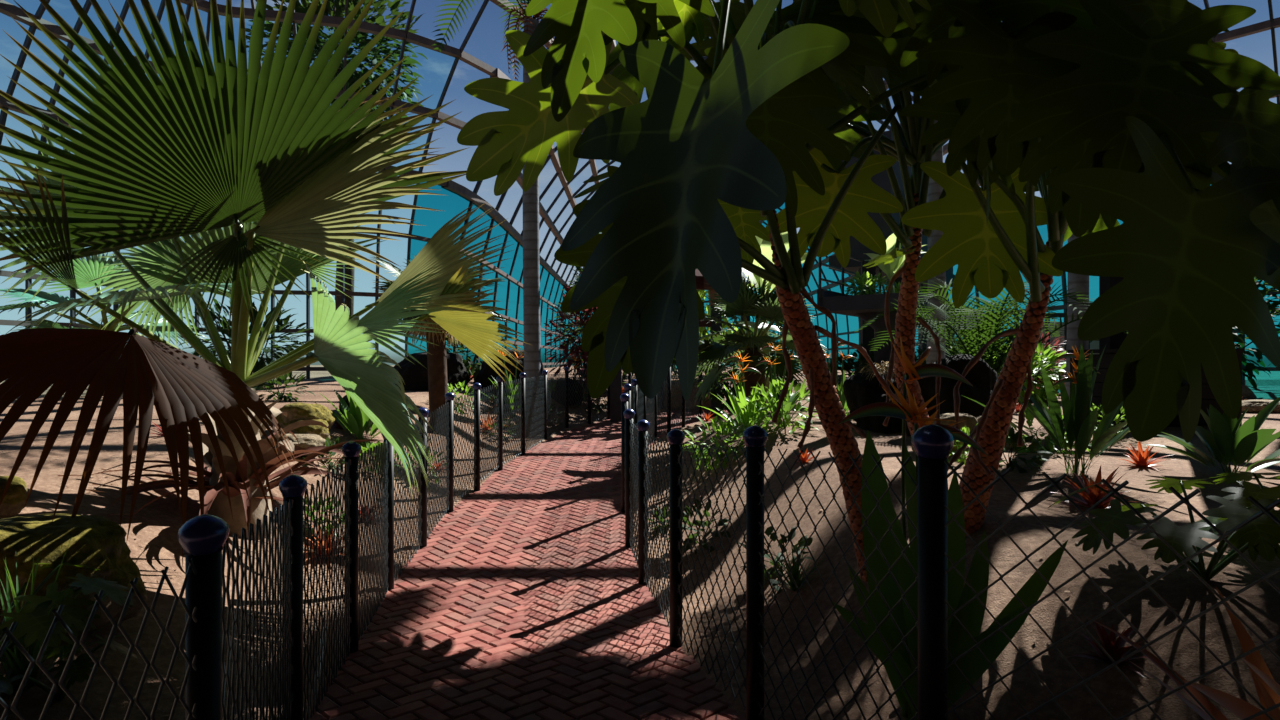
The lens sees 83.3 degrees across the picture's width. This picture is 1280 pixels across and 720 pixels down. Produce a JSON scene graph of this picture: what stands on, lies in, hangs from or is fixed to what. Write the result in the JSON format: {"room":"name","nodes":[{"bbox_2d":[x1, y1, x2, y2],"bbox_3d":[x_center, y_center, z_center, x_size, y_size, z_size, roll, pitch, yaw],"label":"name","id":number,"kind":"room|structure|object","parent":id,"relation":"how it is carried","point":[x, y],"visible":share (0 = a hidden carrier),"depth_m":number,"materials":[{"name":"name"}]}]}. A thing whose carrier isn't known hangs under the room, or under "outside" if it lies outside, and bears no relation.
{"room":"botanical greenhouse","nodes":[
{"label":"botanical greenhouse","id":0,"kind":"room"},
{"bbox_2d":[408,185,523,364],"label":"glass","id":1,"kind":"object","parent":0,"point":[450,204],"depth_m":20.63,"materials":[{"name":"glass"}]},
{"bbox_2d":[540,263,581,367],"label":"glass","id":2,"kind":"object","parent":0,"point":[545,274],"depth_m":36.99,"materials":[{"name":"glass"}]},
{"bbox_2d":[0,0,1279,370],"bbox_3d":[5.894,-3.771,30.302,33.729,9.861,81.376,0,0,0],"label":"wall","id":3,"kind":"structure","parent":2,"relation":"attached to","point":[6,8],"depth_m":15.90,"materials":[{"name":"glass"}]},
{"bbox_2d":[0,0,1279,379],"bbox_3d":[5.839,-3.771,29.997,34.427,9.742,82.067,0,0,0],"label":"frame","id":4,"kind":"structure","parent":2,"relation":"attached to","point":[41,9],"depth_m":16.03,"materials":[{"name":"metal"}]},
{"bbox_2d":[0,365,1279,719],"bbox_3d":[2.000,0.922,23.500,64.000,1.111,65.000,0,0,0],"label":"ground","id":5,"kind":"structure","parent":0,"point":[156,546],"depth_m":3.38,"materials":[{"name":"soil"}]},
{"bbox_2d":[0,476,28,517],"bbox_3d":[-3.277,0.685,3.609,0.304,0.200,0.313,0,0,26],"label":"boulder","id":6,"kind":"object","parent":5,"relation":"on","point":[13,503],"visible":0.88,"depth_m":3.61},
{"bbox_2d":[0,563,135,659],"bbox_3d":[-2.069,0.914,2.558,0.831,0.322,0.426,0,0,40],"label":"leaf plant","id":7,"kind":"object","parent":5,"relation":"on","point":[35,624],"visible":0.77,"depth_m":2.41,"materials":[{"name":"plant"}]},
{"bbox_2d":[0,634,137,700],"bbox_3d":[-1.968,1.074,2.463,0.381,0.189,0.418,0,0,0],"label":"leaf plant","id":8,"kind":"object","parent":5,"relation":"on","point":[78,670],"visible":0.72,"depth_m":2.40,"materials":[{"name":"plant"}]},
{"bbox_2d":[0,513,146,639],"bbox_3d":[-2.456,0.859,2.948,0.736,0.427,0.542,0,0,21],"label":"boulder","id":9,"kind":"object","parent":5,"relation":"on","point":[99,540],"visible":0.63,"depth_m":2.81,"materials":[{"name":"stone"}]},
{"bbox_2d":[0,535,149,692],"bbox_3d":[-2.068,0.880,2.410,0.828,0.473,0.739,0,0,0],"label":"clump","id":10,"kind":"object","parent":5,"relation":"on","point":[17,660],"visible":0.61,"depth_m":2.43,"materials":[{"name":"green plant"}]},
{"bbox_2d":[0,247,205,395],"bbox_3d":[-8.452,-0.701,11.316,2.948,2.715,2.605,0,0,-20],"label":"fan palm","id":11,"kind":"object","parent":5,"relation":"on","point":[85,271],"visible":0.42,"depth_m":10.82,"materials":[{"name":"green plant"}]},
{"bbox_2d":[150,422,162,435],"bbox_3d":[-4.041,0.574,6.157,0.350,0.191,0.317,0,0,-33],"label":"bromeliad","id":12,"kind":"object","parent":5,"relation":"on","point":[159,427],"visible":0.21,"depth_m":6.10,"materials":[{"name":"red plant"}]},
{"bbox_2d":[179,297,311,389],"bbox_3d":[-7.202,-0.277,13.141,2.440,1.855,1.954,0,0,0],"label":"fan palm","id":13,"kind":"object","parent":5,"relation":"on","point":[280,326],"visible":0.35,"depth_m":13.06,"materials":[{"name":"green plant"}]},
{"bbox_2d":[0,0,532,566],"bbox_3d":[-2.596,-0.675,4.649,3.273,3.681,3.493,0,0,-34],"label":"fan palm","id":14,"kind":"object","parent":5,"relation":"on","point":[272,177],"visible":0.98,"depth_m":4.22,"materials":[{"name":"green plant"}]},
{"bbox_2d":[254,372,314,401],"bbox_3d":[-4.906,0.402,9.838,0.754,0.638,0.779,0,0,43],"label":"leafy plant","id":15,"kind":"object","parent":5,"relation":"on","point":[279,379],"visible":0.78,"depth_m":9.78,"materials":[{"name":"green plant"}]},
{"bbox_2d":[276,434,325,455],"bbox_3d":[-3.058,0.748,6.429,0.538,0.183,0.423,0,0,0],"label":"boulder","id":16,"kind":"object","parent":5,"relation":"on","point":[305,440],"visible":0.41,"depth_m":6.32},
{"bbox_2d":[286,419,329,438],"bbox_3d":[-3.066,0.639,6.638,0.393,0.204,0.350,0,0,0],"label":"boulder","id":17,"kind":"object","parent":5,"relation":"on","point":[322,431],"visible":0.41,"depth_m":6.53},
{"bbox_2d":[272,403,334,429],"bbox_3d":[-3.157,0.522,6.784,0.555,0.248,0.421,0,0,0],"label":"boulder","id":18,"kind":"object","parent":17,"relation":"on","point":[296,411],"visible":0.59,"depth_m":6.62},
{"bbox_2d":[300,436,344,477],"bbox_3d":[-2.756,0.874,6.413,0.512,0.407,0.478,0,0,0],"label":"leafy plant","id":19,"kind":"object","parent":5,"relation":"on","point":[328,442],"visible":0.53,"depth_m":6.34,"materials":[{"name":"green plant"}]},
{"bbox_2d":[303,494,341,535],"bbox_3d":[-2.314,1.149,5.179,0.433,0.357,0.482,0,0,-34],"label":"leafy plant","id":20,"kind":"object","parent":5,"relation":"on","point":[318,494],"visible":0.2,"depth_m":5.20,"materials":[{"name":"green plant"}]},
{"bbox_2d":[303,521,360,560],"bbox_3d":[-2.106,1.207,4.803,0.493,0.274,0.496,0,0,0],"label":"bromeliad","id":21,"kind":"object","parent":5,"relation":"on","point":[337,521],"visible":0.27,"depth_m":4.80,"materials":[{"name":"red plant"}]},
{"bbox_2d":[332,416,346,428],"bbox_3d":[-3.138,0.650,7.613,0.343,0.182,0.351,0,0,45],"label":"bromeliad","id":22,"kind":"object","parent":5,"relation":"on","point":[337,425],"visible":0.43,"depth_m":7.55,"materials":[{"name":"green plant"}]},
{"bbox_2d":[314,390,380,446],"bbox_3d":[-2.835,0.559,7.296,0.892,0.689,1.015,0,0,-27],"label":"leafy plant","id":23,"kind":"object","parent":5,"relation":"on","point":[358,422],"visible":0.56,"depth_m":7.18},
{"bbox_2d":[339,395,372,422],"bbox_3d":[-3.146,0.514,8.408,0.727,0.406,0.616,0,0,0],"label":"boulder","id":24,"kind":"object","parent":5,"relation":"on","point":[345,397],"visible":0.05,"depth_m":8.20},
{"bbox_2d":[0,363,740,719],"bbox_3d":[-0.533,0.765,8.273,2.810,1.640,16.013,0,0,12],"label":"fence","id":25,"kind":"object","parent":5,"relation":"on","point":[202,538],"visible":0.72,"depth_m":2.44,"materials":[{"name":"metal"}]},
{"bbox_2d":[360,441,399,477],"bbox_3d":[-2.522,0.973,6.966,0.531,0.429,0.519,0,0,-14],"label":"leafy plant","id":26,"kind":"object","parent":5,"relation":"on","point":[368,445],"visible":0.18,"depth_m":6.93,"materials":[{"name":"green plant"}]},
{"bbox_2d":[398,447,454,483],"bbox_3d":[-2.148,1.074,7.259,0.622,0.401,0.535,0,0,27],"label":"leafy plant","id":27,"kind":"object","parent":5,"relation":"on","point":[438,480],"visible":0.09,"depth_m":7.22,"materials":[{"name":"green plant"}]},
{"bbox_2d":[394,352,468,390],"bbox_3d":[-3.670,0.212,12.517,1.402,0.736,1.075,0,0,0],"label":"boulder","id":28,"kind":"object","parent":5,"relation":"on","point":[415,376],"visible":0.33,"depth_m":12.14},
{"bbox_2d":[370,255,506,433],"bbox_3d":[-2.517,-0.193,8.959,1.716,2.382,1.762,0,0,0],"label":"fan palm","id":29,"kind":"object","parent":5,"relation":"on","point":[436,362],"visible":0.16,"depth_m":8.87,"materials":[{"name":"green plant"}]},
{"bbox_2d":[415,328,512,381],"bbox_3d":[-3.609,-0.108,14.944,1.995,1.502,1.848,0,0,36],"label":"shrub","id":30,"kind":"object","parent":5,"relation":"on","point":[474,367],"visible":0.19,"depth_m":14.69,"materials":[{"name":"green plant"}]},
{"bbox_2d":[448,381,480,414],"bbox_3d":[-2.651,0.588,10.405,0.766,0.605,0.822,0,0,0],"label":"leafy plant","id":31,"kind":"object","parent":5,"relation":"on","point":[462,385],"visible":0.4,"depth_m":10.36,"materials":[{"name":"green plant"}]},
{"bbox_2d":[469,417,506,431],"bbox_3d":[-2.112,0.871,10.025,0.582,0.307,0.595,0,0,0],"label":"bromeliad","id":32,"kind":"object","parent":5,"relation":"on","point":[488,417],"visible":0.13,"depth_m":10.01,"materials":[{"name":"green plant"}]},
{"bbox_2d":[488,418,517,441],"bbox_3d":[-1.930,0.988,9.826,0.494,0.429,0.531,0,0,13],"label":"leafy plant","id":33,"kind":"object","parent":5,"relation":"on","point":[504,437],"visible":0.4,"depth_m":9.84,"materials":[{"name":"green plant"}]},
{"bbox_2d":[473,349,543,397],"bbox_3d":[-2.313,0.247,12.830,1.236,0.880,1.108,0,0,0],"label":"boulder","id":34,"kind":"object","parent":5,"relation":"on","point":[486,374],"visible":0.25,"depth_m":12.42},
{"bbox_2d":[481,351,549,416],"bbox_3d":[-2.115,0.351,11.557,1.254,1.158,0.924,0,0,24],"label":"leafy plant","id":35,"kind":"object","parent":5,"relation":"on","point":[516,397],"visible":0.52,"depth_m":11.48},
{"bbox_2d":[431,0,617,432],"bbox_3d":[-1.589,-2.588,11.407,4.556,7.661,4.851,0,0,0],"label":"palm","id":36,"kind":"object","parent":5,"relation":"on","point":[531,261],"visible":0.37,"depth_m":11.10,"materials":[{"name":"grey plant"}]},
{"bbox_2d":[306,407,745,719],"bbox_3d":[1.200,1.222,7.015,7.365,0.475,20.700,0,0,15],"label":"path","id":37,"kind":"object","parent":5,"relation":"on","point":[578,618],"visible":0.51,"depth_m":3.90,"materials":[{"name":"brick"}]},
{"bbox_2d":[28,395,1275,719],"bbox_3d":[1.506,0.971,6.500,13.144,0.901,11.067,0,0,0],"label":"leaf litter","id":38,"kind":"object","parent":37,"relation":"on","point":[1263,581],"visible":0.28,"depth_m":3.71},
{"bbox_2d":[541,403,563,426],"bbox_3d":[-1.543,0.919,11.759,0.735,0.562,0.735,0,0,0],"label":"leafy plant","id":39,"kind":"object","parent":5,"relation":"on","point":[541,403],"visible":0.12,"depth_m":11.73,"materials":[{"name":"green plant"}]},
{"bbox_2d":[551,378,583,405],"bbox_3d":[-1.381,0.598,13.660,0.660,0.502,0.558,0,0,36],"label":"boulder","id":40,"kind":"object","parent":5,"relation":"on","point":[579,402],"visible":0.43,"depth_m":13.47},
{"bbox_2d":[542,283,597,387],"bbox_3d":[-1.113,-0.470,14.876,1.915,2.345,1.611,0,0,0],"label":"shrub","id":41,"kind":"object","parent":5,"relation":"on","point":[584,356],"visible":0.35,"depth_m":14.75,"materials":[{"name":"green plant"}]},
{"bbox_2d":[562,354,585,405],"bbox_3d":[-1.205,0.378,13.722,0.580,1.056,0.576,0,0,-41],"label":"leafy plant","id":42,"kind":"object","parent":5,"relation":"on","point":[570,357],"visible":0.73,"depth_m":13.70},
{"bbox_2d":[568,232,600,357],"bbox_3d":[-0.955,-1.447,15.596,1.322,3.842,1.282,0,0,0],"label":"shrub","id":43,"kind":"object","parent":5,"relation":"on","point":[578,269],"visible":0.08,"depth_m":15.54,"materials":[{"name":"green plant"}]},
{"bbox_2d":[551,289,625,377],"bbox_3d":[-0.767,-0.792,17.176,2.576,2.708,2.384,0,0,-32],"label":"shrub","id":44,"kind":"object","parent":5,"relation":"on","point":[562,324],"visible":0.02,"depth_m":17.02,"materials":[{"name":"green plant"}]},
{"bbox_2d":[579,385,606,411],"bbox_3d":[-0.930,0.742,13.842,0.859,0.706,0.856,0,0,0],"label":"leafy plant","id":45,"kind":"object","parent":5,"relation":"on","point":[585,390],"visible":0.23,"depth_m":13.74,"materials":[{"name":"green plant"}]},
{"bbox_2d":[632,356,677,375],"bbox_3d":[0.403,-0.436,18.641,2.925,1.938,2.423,0,0,0],"label":"shrub","id":46,"kind":"object","parent":5,"relation":"on","point":[674,359],"visible":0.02,"depth_m":18.38,"materials":[{"name":"green plant"}]},
{"bbox_2d":[648,505,669,535],"bbox_3d":[0.200,1.262,5.650,0.334,0.246,0.261,0,0,0],"label":"leafy plant","id":47,"kind":"object","parent":5,"relation":"on","point":[655,505],"visible":0.33,"depth_m":5.62,"materials":[{"name":"green plant"}]},
{"bbox_2d":[610,269,749,421],"bbox_3d":[1.132,-0.219,14.403,2.041,2.927,4.741,0,0,25],"label":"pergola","id":48,"kind":"object","parent":5,"relation":"on","point":[616,385],"visible":0.09,"depth_m":13.40,"materials":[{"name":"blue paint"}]},
{"bbox_2d":[657,380,709,409],"bbox_3d":[0.924,0.727,15.227,1.512,0.652,1.035,0,0,0],"label":"boulder","id":49,"kind":"object","parent":5,"relation":"on","point":[677,392],"visible":0.18,"depth_m":14.76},
{"bbox_2d":[665,499,730,553],"bbox_3d":[0.420,1.204,5.054,0.525,0.427,0.499,0,0,0],"label":"leafy plant","id":50,"kind":"object","parent":5,"relation":"on","point":[694,508],"visible":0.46,"depth_m":5.01,"materials":[{"name":"green plant"}]},
{"bbox_2d":[702,409,713,421],"bbox_3d":[1.190,0.980,12.659,0.359,0.229,0.434,0,0,0],"label":"bromeliad","id":51,"kind":"object","parent":5,"relation":"on","point":[708,416],"visible":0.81,"depth_m":12.65,"materials":[{"name":"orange plant"}]},
{"bbox_2d":[682,416,747,470],"bbox_3d":[0.769,0.830,6.826,0.824,0.593,0.732,0,0,0],"label":"leafy plant","id":52,"kind":"object","parent":5,"relation":"on","point":[720,430],"visible":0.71,"depth_m":6.81,"materials":[{"name":"green plant"}]},
{"bbox_2d":[457,0,991,581],"bbox_3d":[0.449,-0.372,2.901,1.717,2.924,2.475,0,0,38],"label":"philodendron","id":53,"kind":"object","parent":5,"relation":"on","point":[714,147],"visible":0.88,"depth_m":2.10,"materials":[{"name":"green plant"}]},
{"bbox_2d":[696,268,752,376],"bbox_3d":[1.576,-2.175,16.427,2.385,5.799,2.036,0,0,0],"label":"shrub","id":54,"kind":"object","parent":5,"relation":"on","point":[702,330],"visible":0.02,"depth_m":16.40,"materials":[{"name":"green plant"}]},
{"bbox_2d":[700,349,791,428],"bbox_3d":[1.031,0.346,7.208,0.988,0.903,0.904,0,0,0],"label":"leafy plant","id":55,"kind":"object","parent":5,"relation":"on","point":[739,403],"visible":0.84,"depth_m":7.12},
{"bbox_2d":[693,326,804,414],"bbox_3d":[1.731,0.169,11.986,2.141,1.591,1.760,0,0,0],"label":"shrub","id":56,"kind":"object","parent":5,"relation":"on","point":[723,392],"visible":0.13,"depth_m":11.85,"materials":[{"name":"green plant"}]},
{"bbox_2d":[742,236,774,292],"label":"banana plant","id":57,"kind":"object","parent":5,"relation":"on","point":[766,250],"depth_m":10.10,"materials":[{"name":"green plant"}]},
{"bbox_2d":[693,274,830,409],"bbox_3d":[1.449,-0.266,9.314,1.985,2.119,1.832,0,0,0],"label":"fan palm","id":58,"kind":"object","parent":5,"relation":"on","point":[765,306],"visible":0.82,"depth_m":8.97,"materials":[{"name":"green plant"}]},
{"bbox_2d":[746,343,806,427],"bbox_3d":[1.403,0.262,7.120,0.754,0.889,0.906,0,0,0],"label":"leafy plant","id":59,"kind":"object","parent":5,"relation":"on","point":[787,408],"visible":0.65,"depth_m":7.13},
{"bbox_2d":[738,526,815,593],"bbox_3d":[0.776,1.103,3.988,0.518,0.401,0.464,0,0,0],"label":"leafy plant","id":60,"kind":"object","parent":5,"relation":"on","point":[769,530],"visible":0.33,"depth_m":3.96,"materials":[{"name":"green plant"}]},
{"bbox_2d":[741,377,818,433],"bbox_3d":[1.438,0.512,7.151,0.918,0.700,0.890,0,0,-41],"label":"leafy plant","id":61,"kind":"object","parent":5,"relation":"on","point":[778,384],"visible":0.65,"depth_m":7.03,"materials":[{"name":"green plant"}]},
{"bbox_2d":[781,232,788,252],"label":"banana plant","id":62,"kind":"object","parent":5,"relation":"on","point":[784,235],"depth_m":9.80,"materials":[{"name":"green plant"}]},
{"bbox_2d":[766,540,826,590],"bbox_3d":[0.800,1.052,3.716,0.494,0.269,0.442,0,0,0],"label":"clump","id":63,"kind":"object","parent":5,"relation":"on","point":[796,572],"visible":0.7,"depth_m":3.71,"materials":[{"name":"green plant"}]},
{"bbox_2d":[789,448,812,462],"bbox_3d":[1.285,0.740,5.636,0.261,0.160,0.289,0,0,0],"label":"bromeliad","id":64,"kind":"object","parent":5,"relation":"on","point":[804,457],"visible":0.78,"depth_m":5.62,"materials":[{"name":"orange plant"}]},
{"bbox_2d":[574,0,1062,436],"bbox_3d":[1.001,-0.729,4.674,2.546,3.071,3.582,0,0,-30],"label":"philodendron","id":65,"kind":"object","parent":5,"relation":"on","point":[967,241],"visible":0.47,"depth_m":3.46,"materials":[{"name":"green plant"}]},
{"bbox_2d":[805,342,858,412],"bbox_3d":[2.262,0.225,8.135,0.751,0.959,0.739,0,0,35],"label":"leafy plant","id":66,"kind":"object","parent":5,"relation":"on","point":[840,393],"visible":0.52,"depth_m":8.07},
{"bbox_2d":[843,371,901,433],"bbox_3d":[2.421,0.439,7.287,0.617,0.651,0.650,0,0,-27],"label":"boulder","id":67,"kind":"object","parent":5,"relation":"on","point":[859,392],"visible":0.38,"depth_m":7.13,"materials":[{"name":"stone"}]},
{"bbox_2d":[856,360,894,386],"bbox_3d":[2.451,0.143,7.335,0.606,0.277,0.669,0,0,0],"label":"tuft","id":68,"kind":"object","parent":67,"relation":"on","point":[883,368],"visible":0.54,"depth_m":7.19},
{"bbox_2d":[828,342,925,389],"bbox_3d":[5.227,0.437,15.630,2.820,1.662,2.623,0,0,27],"label":"shrub","id":69,"kind":"object","parent":5,"relation":"on","point":[848,366],"visible":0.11,"depth_m":15.52,"materials":[{"name":"green plant"}]},
{"bbox_2d":[829,130,954,370],"bbox_3d":[6.900,-2.050,19.050,1.600,6.199,6.243,0,0,35],"label":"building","id":70,"kind":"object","parent":5,"relation":"on","point":[858,250],"visible":0.24,"depth_m":16.65,"materials":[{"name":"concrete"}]},
{"bbox_2d":[817,251,1002,378],"bbox_3d":[7.446,-0.523,18.079,1.860,3.404,11.280,0,0,35],"label":"walkway","id":71,"kind":"object","parent":5,"relation":"on","point":[865,307],"visible":0.21,"depth_m":14.21,"materials":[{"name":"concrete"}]},
{"bbox_2d":[841,271,887,294],"bbox_3d":[4.607,-1.460,14.669,0.970,0.718,1.071,0,0,0],"label":"plant","id":72,"kind":"object","parent":71,"relation":"on","point":[864,276],"visible":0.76,"depth_m":14.57,"materials":[{"name":"green plant"}]},
{"bbox_2d":[882,281,900,293],"bbox_3d":[5.978,-1.465,16.656,1.036,0.732,1.075,0,0,0],"label":"plant","id":73,"kind":"object","parent":71,"relation":"on","point":[897,288],"visible":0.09,"depth_m":16.57,"materials":[{"name":"green plant"}]},
{"bbox_2d":[864,233,925,292],"bbox_3d":[5.582,-1.902,15.662,1.424,1.555,1.390,0,0,15],"label":"banana plant","id":74,"kind":"object","parent":71,"relation":"on","point":[890,269],"visible":0.51,"depth_m":15.58,"materials":[{"name":"green plant"}]},
{"bbox_2d":[926,120,945,363],"bbox_3d":[4.174,-3.260,9.755,3.139,8.157,3.480,0,0,23],"label":"palm","id":75,"kind":"object","parent":5,"relation":"on","point":[934,189],"visible":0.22,"depth_m":9.80,"materials":[{"name":"green plant"}]},
{"bbox_2d":[911,440,966,457],"bbox_3d":[2.216,0.613,5.338,0.397,0.230,0.327,0,0,0],"label":"boulder","id":76,"kind":"object","parent":5,"relation":"on","point":[954,448],"visible":0.06,"depth_m":5.21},
{"bbox_2d":[620,364,1279,719],"bbox_3d":[0.799,0.782,7.398,1.942,1.525,14.343,0,0,1],"label":"fence","id":77,"kind":"object","parent":5,"relation":"on","point":[933,444],"visible":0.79,"depth_m":2.04,"materials":[{"name":"metal"}]},
{"bbox_2d":[833,336,1067,719],"bbox_3d":[0.966,0.573,2.370,0.658,1.300,0.562,0,0,-38],"label":"bird-of-paradise plant","id":78,"kind":"object","parent":5,"relation":"on","point":[973,664],"visible":0.77,"depth_m":2.30,"materials":[{"name":"plant"}]},
{"bbox_2d":[906,354,998,435],"bbox_3d":[2.925,0.385,6.655,0.886,0.878,0.865,0,0,21],"label":"boulder","id":79,"kind":"object","parent":5,"relation":"on","point":[983,378],"visible":0.34,"depth_m":6.48,"materials":[{"name":"stone"}]},
{"bbox_2d":[933,413,977,435],"bbox_3d":[2.623,0.585,6.002,0.420,0.288,0.307,0,0,0],"label":"boulder","id":80,"kind":"object","parent":5,"relation":"on","point":[970,421],"visible":0.23,"depth_m":5.89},
{"bbox_2d":[948,423,977,464],"bbox_3d":[2.247,0.626,5.030,0.451,0.395,0.477,0,0,0],"label":"leafy plant","id":81,"kind":"object","parent":5,"relation":"on","point":[966,430],"visible":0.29,"depth_m":5.01,"materials":[{"name":"green plant"}]},
{"bbox_2d":[915,336,1036,373],"bbox_3d":[6.392,0.184,13.805,2.656,1.527,2.353,0,0,0],"label":"shrub","id":82,"kind":"object","parent":5,"relation":"on","point":[950,348],"visible":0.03,"depth_m":13.74,"materials":[{"name":"green plant"}]},
{"bbox_2d":[854,278,1127,375],"bbox_3d":[3.797,-0.075,7.633,2.887,1.716,2.892,0,0,0],"label":"fern","id":83,"kind":"object","parent":5,"relation":"on","point":[999,317],"visible":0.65,"depth_m":7.39,"materials":[{"name":"green plant"}]},
{"bbox_2d":[1004,437,1024,449],"bbox_3d":[2.975,0.658,5.754,0.196,0.116,0.198,0,0,0],"label":"boulder","id":84,"kind":"object","parent":5,"relation":"on","point":[1006,446],"visible":0.18,"depth_m":5.69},
{"bbox_2d":[999,427,1050,472],"bbox_3d":[2.426,0.629,4.740,0.473,0.373,0.438,0,0,0],"label":"leafy plant","id":85,"kind":"object","parent":5,"relation":"on","point":[1013,436],"visible":0.62,"depth_m":4.69,"materials":[{"name":"green plant"}]},
{"bbox_2d":[989,342,1065,402],"bbox_3d":[5.748,0.220,10.885,1.592,1.201,1.390,0,0,0],"label":"shrub","id":86,"kind":"object","parent":5,"relation":"on","point":[1047,355],"visible":0.32,"depth_m":10.67,"materials":[{"name":"green plant"}]},
{"bbox_2d":[1000,331,1066,390],"bbox_3d":[6.787,0.051,12.438,1.260,1.442,1.140,0,0,-42],"label":"shrub","id":87,"kind":"object","parent":5,"relation":"on","point":[1056,344],"visible":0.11,"depth_m":12.22,"materials":[{"name":"green plant"}]},
{"bbox_2d":[962,342,1129,475],"bbox_3d":[2.739,0.321,4.536,1.076,0.856,1.000,0,0,0],"label":"plant","id":88,"kind":"object","parent":5,"relation":"on","point":[1079,422],"visible":0.9,"depth_m":4.47,"materials":[{"name":"plant"}]},
{"bbox_2d":[1007,402,1090,453],"bbox_3d":[3.098,0.576,5.505,0.651,0.530,0.642,0,0,0],"label":"leafy plant","id":89,"kind":"object","parent":5,"relation":"on","point":[1028,415],"visible":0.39,"depth_m":5.49,"materials":[{"name":"green plant"}]},
{"bbox_2d":[1065,234,1088,399],"bbox_3d":[5.500,-3.575,8.873,3.288,8.798,3.308,0,0,29],"label":"palm","id":90,"kind":"object","parent":5,"relation":"on","point":[1081,282],"visible":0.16,"depth_m":8.93,"materials":[{"name":"green plant"}]},
{"bbox_2d":[1027,313,1127,383],"bbox_3d":[10.542,-0.210,16.410,3.200,1.700,0.420,0,0,0],"label":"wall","id":91,"kind":"structure","parent":5,"relation":"on","point":[1094,344],"depth_m":16.38,"materials":[{"name":"concrete"}]},
{"bbox_2d":[894,0,1279,536],"bbox_3d":[1.705,-0.488,2.914,1.245,2.760,2.973,0,0,27],"label":"philodendron","id":92,"kind":"object","parent":5,"relation":"on","point":[1128,111],"visible":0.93,"depth_m":1.94,"materials":[{"name":"green plant"}]},
{"bbox_2d":[1068,349,1117,420],"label":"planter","id":93,"kind":"object","parent":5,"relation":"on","point":[1106,359],"depth_m":8.05,"materials":[{"name":"concrete"}]},
{"bbox_2d":[1051,466,1134,508],"bbox_3d":[2.348,0.672,3.700,0.394,0.248,0.378,0,0,-45],"label":"bromeliad","id":94,"kind":"object","parent":5,"relation":"on","point":[1095,494],"visible":0.66,"depth_m":3.69,"materials":[{"name":"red plant"}]},
{"bbox_2d":[1065,618,1145,677],"bbox_3d":[1.528,0.921,2.333,0.240,0.164,0.284,0,0,-27],"label":"bromeliad","id":95,"kind":"object","parent":5,"relation":"on","point":[1115,648],"visible":0.72,"depth_m":2.33,"materials":[{"name":"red plant"}]},
{"bbox_2d":[1090,404,1129,439],"bbox_3d":[4.221,0.596,6.464,0.648,0.485,0.557,0,0,0],"label":"leafy plant","id":96,"kind":"object","parent":5,"relation":"on","point":[1116,419],"visible":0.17,"depth_m":6.44,"materials":[{"name":"green plant"}]},
{"bbox_2d":[1122,441,1173,470],"bbox_3d":[3.461,0.646,4.951,0.339,0.205,0.368,0,0,0],"label":"bromeliad","id":97,"kind":"object","parent":5,"relation":"on","point":[1141,459],"visible":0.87,"depth_m":4.93,"materials":[{"name":"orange plant"}]},
{"bbox_2d":[1048,477,1279,580],"bbox_3d":[1.974,0.568,2.500,0.896,0.421,0.889,0,0,0],"label":"leaf plant","id":98,"kind":"object","parent":5,"relation":"on","point":[1261,536],"visible":0.94,"depth_m":2.29,"materials":[{"name":"plant"}]},
{"bbox_2d":[1089,587,1279,719],"bbox_3d":[1.495,0.828,1.642,0.886,0.523,0.997,0,0,-14],"label":"bromeliad","id":99,"kind":"object","parent":5,"relation":"on","point":[1268,690],"visible":0.94,"depth_m":1.76,"materials":[{"name":"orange plant"}]},
{"bbox_2d":[1089,277,1279,390],"bbox_3d":[9.586,-0.594,12.580,3.301,2.702,2.736,0,0,0],"label":"shrub","id":100,"kind":"object","parent":5,"relation":"on","point":[1249,367],"visible":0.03,"depth_m":12.06,"materials":[{"name":"green plant"}]},
{"bbox_2d":[1148,397,1279,476],"bbox_3d":[3.763,0.487,4.524,0.871,0.560,0.907,0,0,-28],"label":"agave plant","id":101,"kind":"object","parent":5,"relation":"on","point":[1228,442],"visible":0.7,"depth_m":4.44,"materials":[{"name":"plant"}]},
{"bbox_2d":[1197,470,1279,545],"bbox_3d":[2.602,0.631,2.796,0.792,0.338,0.744,0,0,-34],"label":"leaf plant","id":102,"kind":"object","parent":5,"relation":"on","point":[1250,489],"visible":0.41,"depth_m":2.80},
{"bbox_2d":[1236,348,1244,419],"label":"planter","id":103,"kind":"object","parent":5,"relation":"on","point":[1239,351],"depth_m":7.46,"materials":[{"name":"concrete"}]},
{"bbox_2d":[1242,384,1256,399],"bbox_3d":[9.549,0.532,11.791,0.908,0.311,0.625,0,0,0],"label":"boulder","id":104,"kind":"object","parent":5,"relation":"on","point":[1247,393],"visible":0.14,"depth_m":11.53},
{"bbox_2d":[1242,400,1279,412],"bbox_3d":[7.846,0.588,9.100,0.658,0.174,0.500,0,0,0],"label":"boulder","id":105,"kind":"object","parent":5,"relation":"on","point":[1255,406],"visible":0.47,"depth_m":8.95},
{"bbox_2d":[1254,277,1279,366],"bbox_3d":[12.182,-1.027,12.194,3.602,3.281,2.950,0,0,0],"label":"shrub","id":106,"kind":"object","parent":5,"relation":"on","point":[1255,278],"visible":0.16,"depth_m":12.54,"materials":[{"name":"green plant"}]},
{"bbox_2d":[804,252,858,365],"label":"glass","id":107,"kind":"object","parent":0,"point":[853,323],"depth_m":41.82,"materials":[{"name":"glass"}]},
{"bbox_2d":[1245,315,1279,385],"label":"glass","id":108,"kind":"object","parent":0,"point":[1263,379],"depth_m":16.07,"materials":[{"name":"glass"}]},
{"label":"outside","id":109,"kind":"structure","parent":0,"visible":0},
{"bbox_3d":[6.000,2.025,18.000,240.000,0.050,240.000,0,0,0],"label":"ground","id":110,"kind":"structure","parent":109,"visible":0},
{"bbox_2d":[245,0,427,316],"bbox_3d":[-10.027,-5.715,23.973,6.101,15.551,5.134,0,0,0],"label":"dense tree","id":111,"kind":"object","parent":110,"relation":"on","point":[338,6],"visible":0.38,"depth_m":23.49,"materials":[{"name":"green plant"}]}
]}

